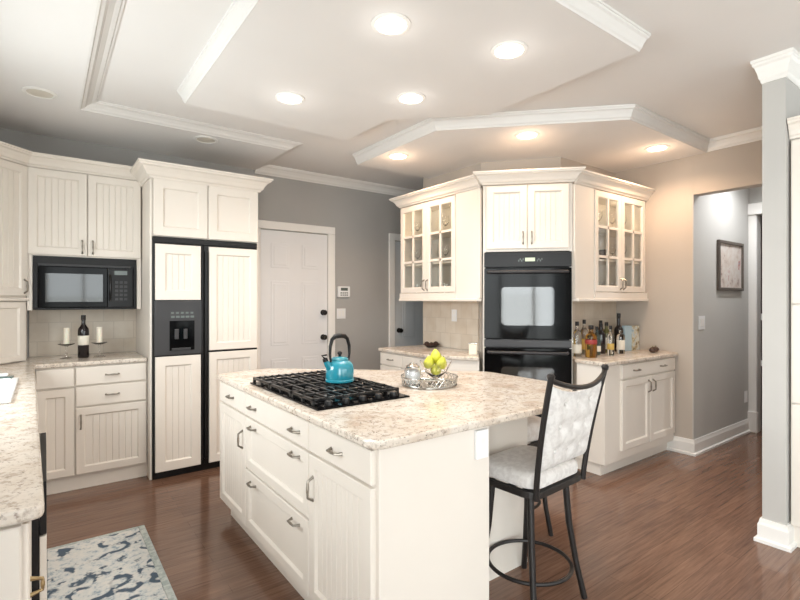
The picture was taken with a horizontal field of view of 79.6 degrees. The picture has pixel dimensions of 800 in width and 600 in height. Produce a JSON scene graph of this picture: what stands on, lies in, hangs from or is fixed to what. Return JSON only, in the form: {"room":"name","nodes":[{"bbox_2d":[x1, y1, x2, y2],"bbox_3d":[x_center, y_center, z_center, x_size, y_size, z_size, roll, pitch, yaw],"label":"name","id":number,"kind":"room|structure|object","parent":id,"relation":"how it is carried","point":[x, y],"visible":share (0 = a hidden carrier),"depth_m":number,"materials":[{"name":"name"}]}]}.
{"room":"kitchen","nodes":[
{"label":"kitchen","id":0,"kind":"room"},
{"bbox_2d":[0,128,400,369],"bbox_3d":[-1.123,-0.020,5.258,5.950,2.840,0.112,0,0,-36],"label":"wall","id":1,"kind":"structure","parent":0,"point":[363,221],"depth_m":5.37,"materials":[{"name":"grey paint"}]},
{"bbox_2d":[27,152,140,309],"bbox_3d":[-2.550,-0.506,3.891,0.785,1.168,0.409,0,0,-36],"label":"upper cabinet","id":2,"kind":"object","parent":1,"relation":"attached to","point":[72,213],"visible":0.79,"depth_m":3.75,"materials":[{"name":"beige paint"}]},
{"bbox_2d":[33,255,136,309],"bbox_3d":[-2.541,-0.129,3.888,0.686,0.408,0.357,0,0,-36],"label":"microwave oven","id":3,"kind":"object","parent":2,"relation":"in","point":[59,283],"visible":1,"depth_m":3.75,"materials":[{"name":"black metal"}]},
{"bbox_2d":[260,229,326,368],"bbox_3d":[-1.113,0.330,5.161,0.770,2.120,0.077,0,0,-36],"label":"door","id":4,"kind":"structure","parent":1,"relation":"in","point":[293,265],"depth_m":5.16,"materials":[{"name":"white paint"}]},
{"bbox_2d":[258,220,334,368],"bbox_3d":[-1.126,0.287,5.183,0.955,2.225,0.028,0,0,-36],"label":"trim","id":5,"kind":"structure","parent":1,"relation":"attached to","point":[265,224],"depth_m":5.40,"materials":[{"name":"white paint"}]},
{"bbox_2d":[254,165,417,195],"bbox_3d":[-0.113,-1.345,5.894,3.370,0.090,0.090,0,0,-36],"label":"trim","id":6,"kind":"structure","parent":1,"relation":"attached to","point":[270,170],"depth_m":5.39,"materials":[{"name":"white paint"}]},
{"bbox_2d":[337,308,345,318],"bbox_3d":[-0.676,0.157,5.526,0.115,0.118,0.010,0,0,-36],"label":"light switch","id":7,"kind":"object","parent":1,"relation":"attached to","point":[341,313],"visible":1,"depth_m":5.53,"materials":[{"name":"white plastic"}]},
{"bbox_2d":[337,286,349,296],"bbox_3d":[-0.648,-0.095,5.533,0.156,0.124,0.032,0,0,-36],"label":"alarm keypad","id":8,"kind":"object","parent":1,"relation":"attached to","point":[342,291],"visible":1,"depth_m":5.51,"materials":[{"name":"white plastic"}]},
{"bbox_2d":[389,233,400,346],"bbox_3d":[0.251,0.287,6.201,0.960,2.225,0.028,0,0,-36],"label":"trim","id":9,"kind":"structure","parent":1,"relation":"attached to","point":[392,237],"depth_m":5.93,"materials":[{"name":"white paint"}]},
{"bbox_2d":[395,241,422,346],"bbox_3d":[0.266,0.330,6.181,0.780,2.120,0.077,0,0,-36],"label":"door","id":10,"kind":"structure","parent":1,"relation":"in","point":[408,314],"depth_m":6.06,"materials":[{"name":"grey paint"}]},
{"bbox_2d":[0,0,799,189],"bbox_3d":[2.419,-1.395,2.909,9.050,0.190,10.200,0,0,-36],"label":"ceiling","id":11,"kind":"structure","parent":0,"point":[694,71],"depth_m":2.86,"materials":[{"name":"paint"}]},
{"bbox_2d":[21,86,57,99],"bbox_3d":[-2.319,-1.330,3.092,0.188,0.008,0.188,0,0,-36],"label":"recessed light","id":12,"kind":"object","parent":11,"relation":"in","point":[37,92],"visible":1,"depth_m":3.08,"materials":[{"name":"white paint"}]},
{"bbox_2d":[79,0,302,168],"bbox_3d":[-0.270,-1.363,2.071,1.650,0.055,6.050,0,0,-36],"label":"trim","id":13,"kind":"structure","parent":11,"relation":"attached to","point":[108,14],"depth_m":3.37,"materials":[{"name":"paint"}]},
{"bbox_2d":[194,136,217,143],"bbox_3d":[-1.614,-1.330,3.993,0.188,0.008,0.188,0,0,-36],"label":"recessed light","id":14,"kind":"object","parent":11,"relation":"in","point":[202,139],"visible":1,"depth_m":3.98,"materials":[{"name":"white paint"}]},
{"bbox_2d":[275,92,304,104],"bbox_3d":[-0.708,-1.295,3.089,0.188,0.008,0.188,0,0,-36],"label":"recessed light","id":15,"kind":"object","parent":11,"relation":"in","point":[291,98],"visible":1,"depth_m":3.08,"materials":[{"name":"white paint"}]},
{"bbox_2d":[371,12,410,35],"bbox_3d":[-0.042,-1.295,2.261,0.188,0.008,0.188,0,0,-36],"label":"recessed light","id":16,"kind":"object","parent":11,"relation":"in","point":[388,23],"visible":1,"depth_m":2.25,"materials":[{"name":"white paint"}]},
{"bbox_2d":[388,153,407,159],"bbox_3d":[-0.018,-1.295,4.333,0.188,0.008,0.188,0,0,-36],"label":"recessed light","id":17,"kind":"object","parent":11,"relation":"in","point":[397,156],"visible":1,"depth_m":4.33,"materials":[{"name":"white paint"}]},
{"bbox_2d":[396,92,425,104],"bbox_3d":[0.070,-1.295,3.089,0.188,0.008,0.188,0,0,-36],"label":"recessed light","id":18,"kind":"object","parent":11,"relation":"in","point":[409,98],"visible":1,"depth_m":3.08,"materials":[{"name":"white paint"}]},
{"bbox_2d":[177,0,650,140],"bbox_3d":[-0.086,-1.345,2.848,1.840,0.090,2.210,0,0,-36],"label":"trim","id":19,"kind":"structure","parent":11,"relation":"attached to","point":[598,13],"depth_m":2.38,"materials":[{"name":"paint"}]},
{"bbox_2d":[491,40,527,59],"bbox_3d":[0.567,-1.295,2.496,0.188,0.008,0.188,0,0,-36],"label":"recessed light","id":20,"kind":"object","parent":11,"relation":"in","point":[512,49],"visible":1,"depth_m":2.49,"materials":[{"name":"white paint"}]},
{"bbox_2d":[515,131,538,139],"bbox_3d":[1.001,-1.295,3.782,0.188,0.008,0.188,0,0,-36],"label":"recessed light","id":21,"kind":"object","parent":11,"relation":"in","point":[524,135],"visible":1,"depth_m":3.78,"materials":[{"name":"white paint"}]},
{"bbox_2d":[353,104,709,164],"bbox_3d":[1.093,-1.345,3.952,3.219,0.090,0.960,0,0,7],"label":"trim","id":22,"kind":"structure","parent":11,"relation":"attached to","point":[638,114],"depth_m":3.61,"materials":[{"name":"paint"}]},
{"bbox_2d":[645,145,669,151],"bbox_3d":[2.198,-1.295,4.106,0.188,0.008,0.188,0,0,-36],"label":"recessed light","id":23,"kind":"object","parent":11,"relation":"in","point":[655,148],"visible":1,"depth_m":4.10,"materials":[{"name":"white paint"}]},
{"bbox_2d":[47,428,799,599],"bbox_3d":[2.419,1.430,2.909,9.050,0.060,10.200,0,0,-36],"label":"floor","id":24,"kind":"structure","parent":0,"point":[667,524],"depth_m":2.89,"materials":[{"name":"red wood"}]},
{"bbox_2d":[0,520,44,599],"bbox_3d":[-1.130,0.943,0.989,0.643,0.914,0.266,0,0,-36],"label":"base cabinet","id":25,"kind":"object","parent":24,"relation":"on","point":[16,578],"visible":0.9,"depth_m":1.04,"materials":[{"name":"beige paint"}]},
{"bbox_2d":[32,432,46,599],"bbox_3d":[-1.375,0.944,1.349,0.614,0.912,0.600,0,0,-36],"label":"dishwasher","id":26,"kind":"object","parent":24,"relation":"on","point":[39,526],"visible":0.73,"depth_m":1.29,"materials":[{"name":"black metal"}]},
{"bbox_2d":[35,361,146,494],"bbox_3d":[-2.454,0.943,3.818,0.708,0.914,0.640,0,0,-36],"label":"base cabinet","id":27,"kind":"object","parent":24,"relation":"on","point":[93,418],"visible":0.91,"depth_m":3.59,"materials":[{"name":"beige paint"}]},
{"bbox_2d":[47,525,176,599],"bbox_3d":[-1.260,1.394,2.103,0.515,0.010,1.780,0,0,-36],"label":"area rug","id":28,"kind":"object","parent":24,"relation":"on","point":[125,564],"visible":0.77,"depth_m":2.47,"materials":[{"name":"white fabric"}]},
{"bbox_2d":[130,158,272,479],"bbox_3d":[-1.771,0.170,4.217,1.049,2.460,0.812,0,0,-36],"label":"surround","id":29,"kind":"object","parent":24,"relation":"on","point":[178,200],"visible":0.66,"depth_m":3.91,"materials":[{"name":"beige paint"}]},
{"bbox_2d":[152,237,256,479],"bbox_3d":[-1.776,0.453,4.224,0.825,1.892,0.716,0,0,-36],"label":"refrigerator","id":30,"kind":"object","parent":24,"relation":"on","point":[204,292],"visible":0.88,"depth_m":3.88,"materials":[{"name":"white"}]},
{"bbox_2d":[220,381,526,599],"bbox_3d":[-0.175,0.959,2.719,1.190,0.882,1.850,0,0,-36],"label":"kitchen island","id":31,"kind":"object","parent":24,"relation":"on","point":[340,518],"visible":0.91,"depth_m":1.94,"materials":[{"name":"beige paint"}]},
{"bbox_2d":[217,368,572,449],"bbox_3d":[-0.054,0.501,2.860,1.525,0.032,1.942,0,0,-36],"label":"island countertop","id":32,"kind":"structure","parent":31,"relation":"on","point":[479,399],"depth_m":2.19,"materials":[{"name":"beige stone"}]},
{"bbox_2d":[250,370,409,410],"bbox_3d":[-0.410,0.464,2.589,0.510,0.042,0.860,0,0,-36],"label":"gas cooktop","id":33,"kind":"object","parent":32,"relation":"in","point":[311,390],"visible":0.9,"depth_m":2.42,"materials":[{"name":"black metal"}]},
{"bbox_2d":[321,333,353,383],"bbox_3d":[-0.327,0.311,2.594,0.157,0.263,0.171,0,0,8],"label":"tea kettle","id":34,"kind":"object","parent":33,"relation":"on","point":[339,369],"visible":1,"depth_m":2.55,"materials":[{"name":"teal metal"}]},
{"bbox_2d":[400,371,457,389],"bbox_3d":[0.167,0.457,2.742,0.330,0.054,0.330,0,0,-36],"label":"tray","id":35,"kind":"object","parent":32,"relation":"on","point":[448,383],"visible":0.81,"depth_m":2.66,"materials":[{"name":"grey"}]},
{"bbox_2d":[404,362,420,384],"bbox_3d":[0.072,0.415,2.728,0.100,0.126,0.100,0,0,-36],"label":"glass jar","id":36,"kind":"object","parent":35,"relation":"on","point":[412,371],"visible":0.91,"depth_m":2.69,"materials":[{"name":"white"}]},
{"bbox_2d":[420,359,451,383],"bbox_3d":[0.206,0.414,2.765,0.188,0.128,0.188,0,0,-36],"label":"glass bowl","id":37,"kind":"object","parent":35,"relation":"on","point":[435,370],"visible":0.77,"depth_m":2.71,"materials":[{"name":"white"}]},
{"bbox_2d":[424,353,433,362],"bbox_3d":[0.165,0.349,2.749,0.061,0.088,0.062,0,0,39],"label":"pear","id":38,"kind":"object","parent":37,"relation":"in","point":[428,359],"visible":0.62,"depth_m":2.73,"materials":[{"name":"green food"}]},
{"bbox_2d":[436,356,445,362],"bbox_3d":[0.236,0.353,2.731,0.062,0.084,0.059,0,0,28],"label":"pear","id":39,"kind":"object","parent":37,"relation":"in","point":[442,359],"visible":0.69,"depth_m":2.71,"materials":[{"name":"green food"}]},
{"label":"pear","id":40,"kind":"object","parent":37,"relation":"in","visible":0},
{"bbox_2d":[431,347,440,361],"bbox_3d":[0.206,0.315,2.764,0.060,0.082,0.062,0,0,-32],"label":"pear","id":41,"kind":"object","parent":40,"relation":"on","point":[435,354],"visible":0.95,"depth_m":2.74,"materials":[{"name":"green food"}]},
{"bbox_2d":[474,428,487,459],"bbox_3d":[0.332,0.587,1.957,0.068,0.117,0.018,0,0,-36],"label":"outlet","id":42,"kind":"object","parent":31,"relation":"attached to","point":[480,434],"depth_m":1.94,"materials":[{"name":"white plastic"}]},
{"bbox_2d":[481,438,485,450],"bbox_3d":[0.338,0.586,1.950,0.028,0.048,0.002,0,0,-36],"label":"socket","id":43,"kind":"object","parent":31,"relation":"attached to","point":[483,440],"depth_m":1.95,"materials":[{"name":"white paint"}]},
{"bbox_2d":[380,351,478,370],"bbox_3d":[0.358,0.959,4.573,0.614,0.882,1.154,0,0,-36],"label":"base cabinet","id":44,"kind":"object","parent":24,"relation":"on","point":[389,361],"visible":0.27,"depth_m":4.51,"materials":[{"name":"beige paint"}]},
{"bbox_2d":[378,345,478,360],"bbox_3d":[0.364,0.501,4.573,0.586,0.032,1.182,0,0,-36],"label":"countertop","id":45,"kind":"structure","parent":44,"relation":"on","point":[422,351],"depth_m":4.52,"materials":[{"name":"beige stone"}]},
{"bbox_2d":[423,341,439,346],"bbox_3d":[0.324,0.454,4.942,0.200,0.060,0.160,0,0,-36],"label":"dish","id":46,"kind":"object","parent":45,"relation":"on","point":[427,344],"visible":1,"depth_m":4.91,"materials":[{"name":"brown wood"}]},
{"bbox_2d":[468,342,476,354],"bbox_3d":[0.650,0.432,4.275,0.078,0.104,0.078,0,0,10],"label":"candle jar","id":47,"kind":"object","parent":45,"relation":"on","point":[472,345],"visible":1,"depth_m":4.24,"materials":[{"name":"beige wax"}]},
{"bbox_2d":[473,166,585,443],"bbox_3d":[1.090,0.164,4.171,0.898,2.472,0.499,0,0,10],"label":"tall cabinet","id":48,"kind":"object","parent":24,"relation":"on","point":[526,217],"visible":0.6,"depth_m":4.00,"materials":[{"name":"beige paint"}]},
{"bbox_2d":[484,251,571,416],"bbox_3d":[1.089,0.316,4.169,0.707,1.438,0.463,0,0,10],"label":"double oven","id":49,"kind":"object","parent":48,"relation":"in","point":[528,295],"visible":0.86,"depth_m":3.99,"materials":[{"name":"black metal"}]},
{"bbox_2d":[527,416,552,535],"bbox_3d":[0.677,1.051,2.902,0.352,0.702,0.392,0,0,-36],"label":"bar stool","id":50,"kind":"object","parent":24,"relation":"on","point":[533,422],"visible":0.09,"depth_m":2.79,"materials":[{"name":"brown metal"}]},
{"bbox_2d":[489,364,608,599],"bbox_3d":[0.648,0.849,2.224,0.479,1.107,0.497,0,0,-37],"label":"bar stool","id":51,"kind":"object","parent":24,"relation":"on","point":[567,422],"visible":0.94,"depth_m":2.09,"materials":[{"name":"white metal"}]},
{"bbox_2d":[541,382,600,470],"bbox_3d":[0.743,0.531,2.094,0.402,0.367,0.107,0,0,-41],"label":"cushion","id":52,"kind":"object","parent":51,"relation":"on","point":[567,433],"depth_m":2.03,"materials":[{"name":"white fabric"}]},
{"bbox_2d":[572,356,674,475],"bbox_3d":[1.923,0.959,4.316,1.165,0.882,0.618,0,0,-36],"label":"base cabinet","id":53,"kind":"object","parent":24,"relation":"on","point":[635,419],"visible":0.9,"depth_m":3.99,"materials":[{"name":"beige paint"}]},
{"bbox_2d":[572,349,677,365],"bbox_3d":[1.905,0.501,4.309,1.208,0.032,0.592,0,0,-36],"label":"countertop","id":54,"kind":"structure","parent":53,"relation":"on","point":[639,355],"depth_m":4.05,"materials":[{"name":"beige stone"}]},
{"bbox_2d":[572,321,581,356],"bbox_3d":[1.521,0.334,4.123,0.074,0.300,0.074,0,0,-36],"label":"liquor bottle","id":55,"kind":"object","parent":54,"relation":"on","point":[576,346],"visible":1,"depth_m":4.09,"materials":[{"name":"clear glass"}]},
{"bbox_2d":[580,320,587,354],"bbox_3d":[1.640,0.329,4.274,0.070,0.310,0.070,0,0,-36],"label":"liquor bottle","id":56,"kind":"object","parent":54,"relation":"on","point":[584,331],"visible":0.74,"depth_m":4.25,"materials":[{"name":"clear glass"}]},
{"bbox_2d":[585,325,596,357],"bbox_3d":[1.614,0.349,4.056,0.098,0.270,0.098,0,0,-36],"label":"liquor bottle","id":57,"kind":"object","parent":54,"relation":"on","point":[590,338],"visible":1,"depth_m":4.02,"materials":[{"name":"orange glass"}]},
{"bbox_2d":[595,326,600,354],"bbox_3d":[1.744,0.359,4.251,0.066,0.250,0.066,0,0,-36],"label":"liquor bottle","id":58,"kind":"object","parent":54,"relation":"on","point":[596,327],"visible":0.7,"depth_m":4.22,"materials":[{"name":"blue glass"}]},
{"bbox_2d":[598,324,605,353],"bbox_3d":[1.824,0.349,4.360,0.080,0.270,0.080,0,0,-36],"label":"liquor bottle","id":59,"kind":"object","parent":54,"relation":"on","point":[601,332],"visible":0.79,"depth_m":4.33,"materials":[{"name":"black glass"}]},
{"bbox_2d":[603,322,608,352],"bbox_3d":[1.907,0.344,4.434,0.078,0.280,0.078,0,0,-36],"label":"liquor bottle","id":60,"kind":"object","parent":54,"relation":"on","point":[606,330],"visible":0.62,"depth_m":4.41,"materials":[{"name":"green glass"}]},
{"bbox_2d":[607,326,613,355],"bbox_3d":[1.843,0.354,4.200,0.058,0.260,0.058,0,0,-36],"label":"liquor bottle","id":61,"kind":"object","parent":54,"relation":"on","point":[610,337],"visible":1,"depth_m":4.18,"materials":[{"name":"clear glass"}]},
{"bbox_2d":[614,313,622,351],"bbox_3d":[2.053,0.304,4.505,0.080,0.360,0.080,0,0,-36],"label":"liquor bottle","id":62,"kind":"object","parent":54,"relation":"on","point":[616,329],"visible":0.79,"depth_m":4.49,"materials":[{"name":"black glass"}]},
{"bbox_2d":[616,327,624,353],"bbox_3d":[2.002,0.364,4.355,0.070,0.240,0.070,0,0,-36],"label":"liquor bottle","id":63,"kind":"object","parent":54,"relation":"on","point":[620,342],"visible":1,"depth_m":4.33,"materials":[{"name":"clear glass"}]},
{"bbox_2d":[622,325,631,350],"bbox_3d":[2.168,0.364,4.590,0.104,0.240,0.032,0,0,-30],"label":"cookbook","id":64,"kind":"object","parent":54,"relation":"on","point":[627,330],"visible":0.71,"depth_m":4.58,"materials":[{"name":"blue paper"}]},
{"bbox_2d":[632,325,638,349],"bbox_3d":[2.283,0.367,4.662,0.124,0.234,0.028,0,0,-40],"label":"cookbook","id":65,"kind":"object","parent":54,"relation":"on","point":[635,329],"visible":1,"depth_m":4.64,"materials":[{"name":"beige paper"}]},
{"bbox_2d":[649,346,655,352],"bbox_3d":[2.327,0.454,4.421,0.058,0.060,0.058,0,0,-36],"label":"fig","id":66,"kind":"object","parent":54,"relation":"on","point":[652,349],"visible":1,"depth_m":4.40,"materials":[{"name":"brown food"}]},
{"bbox_2d":[787,115,799,546],"bbox_3d":[2.707,0.190,2.530,0.662,2.420,0.900,0,0,-36],"label":"pantry cabinet","id":67,"kind":"object","parent":24,"relation":"on","point":[793,123],"visible":0.98,"depth_m":2.70,"materials":[{"name":"beige paint"}]},
{"bbox_3d":[-1.956,0.943,2.039,0.561,0.914,1.196,0,0,-37],"label":"base cabinet","id":68,"kind":"object","parent":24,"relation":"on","visible":0},
{"bbox_2d":[0,351,146,526],"bbox_3d":[-1.832,0.470,2.477,1.299,0.032,3.512,0,0,-36],"label":"countertop","id":69,"kind":"structure","parent":68,"relation":"on","point":[21,478],"depth_m":1.58,"materials":[{"name":"beige stone"}]},
{"bbox_2d":[0,373,13,378],"bbox_3d":[-2.323,0.438,2.741,0.185,0.029,0.070,0,0,-36],"label":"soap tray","id":70,"kind":"object","parent":69,"relation":"on","point":[2,375],"visible":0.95,"depth_m":2.76,"materials":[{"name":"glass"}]},
{"bbox_2d":[0,377,18,403],"bbox_3d":[-2.125,0.463,2.284,0.464,0.046,0.784,0,0,-36],"label":"sink","id":71,"kind":"object","parent":69,"relation":"in","point":[7,385],"visible":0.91,"depth_m":2.39,"materials":[{"name":"white ceramic"}]},
{"bbox_2d":[0,301,26,363],"bbox_3d":[-3.020,0.232,3.444,0.534,0.443,0.538,0,0,-36],"label":"appliance garage","id":72,"kind":"object","parent":69,"relation":"on","point":[13,314],"visible":0.89,"depth_m":3.45,"materials":[{"name":"beige paint"}]},
{"bbox_2d":[58,343,74,358],"bbox_3d":[-2.586,0.396,3.722,0.110,0.116,0.110,0,0,-36],"label":"candle stand","id":73,"kind":"object","parent":69,"relation":"on","point":[61,344],"visible":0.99,"depth_m":3.71,"materials":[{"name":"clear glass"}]},
{"bbox_2d":[63,328,69,343],"bbox_3d":[-2.586,0.282,3.722,0.040,0.131,0.039,0,0,-36],"label":"candle","id":74,"kind":"object","parent":73,"relation":"on","point":[66,331],"visible":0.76,"depth_m":3.71,"materials":[{"name":"beige wax"}]},
{"bbox_2d":[77,315,88,357],"bbox_3d":[-2.498,0.286,3.787,0.078,0.334,0.078,0,0,-36],"label":"wine bottle","id":75,"kind":"object","parent":69,"relation":"on","point":[83,330],"visible":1,"depth_m":3.76,"materials":[{"name":"black glass"}]},
{"bbox_2d":[91,342,106,356],"bbox_3d":[-2.412,0.396,3.851,0.110,0.116,0.110,0,0,-36],"label":"candle stand","id":76,"kind":"object","parent":69,"relation":"on","point":[99,344],"visible":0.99,"depth_m":3.84,"materials":[{"name":"clear glass"}]},
{"bbox_2d":[96,327,101,342],"bbox_3d":[-2.412,0.282,3.851,0.040,0.131,0.039,0,0,-36],"label":"candle","id":77,"kind":"object","parent":76,"relation":"on","point":[98,329],"visible":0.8,"depth_m":3.84,"materials":[{"name":"beige wax"}]},
{"bbox_2d":[423,156,692,439],"bbox_3d":[1.978,-0.020,4.804,3.473,2.840,0.910,0,0,2],"label":"wall","id":78,"kind":"structure","parent":0,"point":[665,321],"depth_m":4.49,"materials":[{"name":"beige paint"}]},
{"bbox_2d":[423,301,478,350],"bbox_3d":[0.501,0.242,4.893,0.011,0.484,0.830,0,0,-36],"label":"wall","id":79,"kind":"structure","parent":78,"relation":"attached to","point":[438,325],"depth_m":4.86,"materials":[{"name":"tile"}]},
{"bbox_2d":[389,174,481,300],"bbox_3d":[0.419,-0.524,4.664,0.416,1.072,1.240,0,0,-36],"label":"upper cabinet","id":80,"kind":"object","parent":79,"relation":"attached to","point":[462,267],"visible":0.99,"depth_m":4.51,"materials":[{"name":"beige paint"}]},
{"bbox_2d":[415,221,420,234],"bbox_3d":[0.185,-0.740,5.063,0.072,0.170,0.072,0,0,-36],"label":"wine glass","id":81,"kind":"object","parent":80,"relation":"on","point":[417,223],"visible":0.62,"depth_m":5.04,"materials":[{"name":"white"}]},
{"bbox_2d":[415,249,420,263],"bbox_3d":[0.185,-0.448,5.063,0.072,0.170,0.072,0,0,-36],"label":"wine glass","id":82,"kind":"object","parent":80,"relation":"on","point":[417,251],"visible":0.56,"depth_m":5.04,"materials":[{"name":"white"}]},
{"bbox_2d":[405,261,450,267],"bbox_3d":[0.397,-0.354,4.785,0.282,0.015,0.811,0,0,-36],"label":"shelf","id":83,"kind":"object","parent":80,"relation":"attached to","point":[447,264],"depth_m":4.87,"materials":[{"name":"beige paint"}]},
{"bbox_2d":[409,232,450,240],"bbox_3d":[0.397,-0.646,4.785,0.282,0.015,0.811,0,0,-36],"label":"shelf","id":84,"kind":"object","parent":80,"relation":"attached to","point":[446,236],"depth_m":4.91,"materials":[{"name":"beige paint"}]},
{"bbox_2d":[442,215,448,229],"bbox_3d":[0.446,-0.740,4.709,0.072,0.170,0.072,0,0,-36],"label":"wine glass","id":85,"kind":"object","parent":80,"relation":"on","point":[445,219],"visible":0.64,"depth_m":4.68,"materials":[{"name":"white"}]},
{"bbox_2d":[442,245,448,260],"bbox_3d":[0.446,-0.448,4.709,0.072,0.170,0.072,0,0,-36],"label":"wine glass","id":86,"kind":"object","parent":80,"relation":"on","point":[445,248],"visible":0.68,"depth_m":4.68,"materials":[{"name":"white"}]},
{"bbox_2d":[452,309,456,321],"bbox_3d":[0.544,0.155,4.819,0.008,0.120,0.075,0,0,-36],"label":"wall outlet","id":87,"kind":"object","parent":79,"relation":"attached to","point":[454,311],"visible":1,"depth_m":4.81,"materials":[{"name":"white plastic"}]},
{"bbox_2d":[572,301,615,343],"bbox_3d":[1.848,0.242,4.644,0.895,0.484,0.011,0,0,-36],"label":"wall","id":88,"kind":"structure","parent":78,"relation":"attached to","point":[592,312],"depth_m":4.66,"materials":[{"name":"tile"}]},
{"bbox_2d":[572,169,655,300],"bbox_3d":[1.847,-0.524,4.400,1.193,1.072,0.401,0,0,-36],"label":"upper cabinet","id":89,"kind":"object","parent":78,"relation":"attached to","point":[627,270],"visible":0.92,"depth_m":4.29,"materials":[{"name":"beige paint"}]},
{"bbox_2d":[598,210,602,224],"bbox_3d":[1.837,-0.740,4.444,0.072,0.170,0.072,0,0,-36],"label":"wine glass","id":90,"kind":"object","parent":89,"relation":"on","point":[600,215],"visible":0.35,"depth_m":4.42,"materials":[{"name":"white"}]},
{"bbox_2d":[599,250,605,259],"bbox_3d":[1.879,-0.413,4.438,0.070,0.100,0.070,0,0,-36],"label":"ceramic jar","id":91,"kind":"object","parent":89,"relation":"on","point":[601,252],"visible":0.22,"depth_m":4.41,"materials":[{"name":"grey ceramic"}]},
{"bbox_2d":[609,213,615,226],"bbox_3d":[2.030,-0.740,4.587,0.072,0.170,0.072,0,0,-36],"label":"wine glass","id":92,"kind":"object","parent":89,"relation":"on","point":[612,216],"visible":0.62,"depth_m":4.56,"materials":[{"name":"white"}]},
{"bbox_2d":[609,244,615,259],"bbox_3d":[2.030,-0.448,4.587,0.072,0.170,0.072,0,0,-36],"label":"wine glass","id":93,"kind":"object","parent":89,"relation":"on","point":[612,247],"visible":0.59,"depth_m":4.56,"materials":[{"name":"white"}]},
{"bbox_2d":[598,228,639,236],"bbox_3d":[1.929,-0.646,4.529,0.869,0.015,0.267,0,0,-36],"label":"shelf","id":94,"kind":"object","parent":89,"relation":"attached to","point":[601,232],"depth_m":4.68,"materials":[{"name":"beige paint"}]},
{"bbox_2d":[598,259,639,265],"bbox_3d":[1.929,-0.354,4.529,0.869,0.015,0.267,0,0,-36],"label":"shelf","id":95,"kind":"object","parent":89,"relation":"attached to","point":[601,262],"depth_m":4.56,"materials":[{"name":"beige paint"}]},
{"bbox_2d":[667,419,749,456],"bbox_3d":[3.096,1.330,4.787,1.328,0.140,0.258,0,0,-36],"label":"baseboard","id":96,"kind":"structure","parent":78,"relation":"attached to","point":[698,446],"depth_m":4.49,"materials":[{"name":"white paint"}]},
{"bbox_2d":[693,189,748,439],"bbox_3d":[3.186,0.005,4.732,1.349,2.790,0.008,0,0,-36],"label":"wall","id":97,"kind":"structure","parent":0,"point":[720,350],"depth_m":4.64,"materials":[{"name":"grey paint"}]},
{"bbox_2d":[698,316,704,329],"bbox_3d":[2.781,0.210,4.420,0.130,0.125,0.010,0,0,-36],"label":"light switch","id":98,"kind":"object","parent":97,"relation":"attached to","point":[701,319],"visible":1,"depth_m":4.40,"materials":[{"name":"white plastic"}]},
{"bbox_2d":[717,239,743,290],"bbox_3d":[3.309,-0.337,4.800,0.620,0.490,0.028,0,0,-36],"label":"framed picture","id":99,"kind":"object","parent":97,"relation":"attached to","point":[730,255],"visible":1,"depth_m":4.79,"materials":[{"name":"grey"}]},
{"bbox_2d":[721,243,740,287],"bbox_3d":[3.304,-0.337,4.807,0.560,0.430,0.011,0,0,-36],"label":"print","id":100,"kind":"object","parent":99,"relation":"attached to","point":[730,252],"depth_m":4.80},
{"bbox_2d":[744,391,747,402],"bbox_3d":[3.653,1.020,5.067,0.075,0.120,0.008,0,0,-36],"label":"wall outlet","id":101,"kind":"object","parent":97,"relation":"attached to","point":[745,392],"visible":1,"depth_m":5.05,"materials":[{"name":"white plastic"}]},
{"bbox_2d":[693,140,761,195],"bbox_3d":[2.963,-1.195,3.998,0.120,0.490,0.922,0,0,-36],"label":"wall","id":102,"kind":"structure","parent":0,"point":[739,167],"depth_m":4.10,"materials":[{"name":"beige paint"}]},
{"bbox_2d":[707,126,761,151],"bbox_3d":[2.912,-1.347,3.890,0.090,0.085,0.810,0,0,-36],"label":"trim","id":103,"kind":"structure","parent":102,"relation":"attached to","point":[754,134],"depth_m":4.02,"materials":[{"name":"white paint"}]},
{"bbox_2d":[749,186,761,431],"bbox_3d":[4.041,-0.020,4.794,0.100,2.840,1.100,0,0,-36],"label":"wall","id":104,"kind":"structure","parent":0,"point":[755,194],"depth_m":5.09,"materials":[{"name":"grey paint"}]},
{"bbox_2d":[748,202,761,432],"bbox_3d":[3.980,0.190,4.751,0.050,2.420,0.904,0,0,-36],"label":"trim","id":105,"kind":"structure","parent":104,"relation":"attached to","point":[754,209],"depth_m":5.07,"materials":[{"name":"white paint"}]},
{"bbox_2d":[762,77,799,524],"bbox_3d":[3.624,-0.020,3.845,3.700,2.840,0.110,0,0,-36],"label":"column","id":106,"kind":"structure","parent":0,"point":[780,97],"depth_m":2.74,"materials":[{"name":"grey paint"}]},
{"bbox_2d":[761,216,761,427],"bbox_3d":[4.138,0.225,5.021,0.055,2.350,1.250,0,0,-36],"label":"door","id":107,"kind":"structure","parent":106,"relation":"in","point":[761,216],"depth_m":5.25,"materials":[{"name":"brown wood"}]},
{"bbox_2d":[750,47,799,88],"bbox_3d":[3.546,-1.323,3.787,3.595,0.135,0.200,0,0,-36],"label":"trim","id":108,"kind":"structure","parent":106,"relation":"attached to","point":[785,63],"depth_m":2.73,"materials":[{"name":"white paint"}]},
{"bbox_2d":[754,517,796,552],"bbox_3d":[2.666,1.333,3.136,1.382,0.133,0.174,0,0,-36],"label":"baseboard","id":109,"kind":"structure","parent":106,"relation":"attached to","point":[774,534],"depth_m":2.72,"materials":[{"name":"white paint"}]},
{"bbox_3d":[-0.815,-0.020,-0.075,0.100,2.840,9.050,0,0,-37],"label":"wall","id":110,"kind":"structure","parent":0,"visible":0},
{"bbox_2d":[0,141,31,300],"bbox_3d":[-2.959,-0.541,3.440,0.621,1.098,0.624,0,0,-37],"label":"upper cabinet","id":111,"kind":"object","parent":110,"relation":"attached to","point":[14,285],"visible":0.98,"depth_m":3.45,"materials":[{"name":"beige paint"}]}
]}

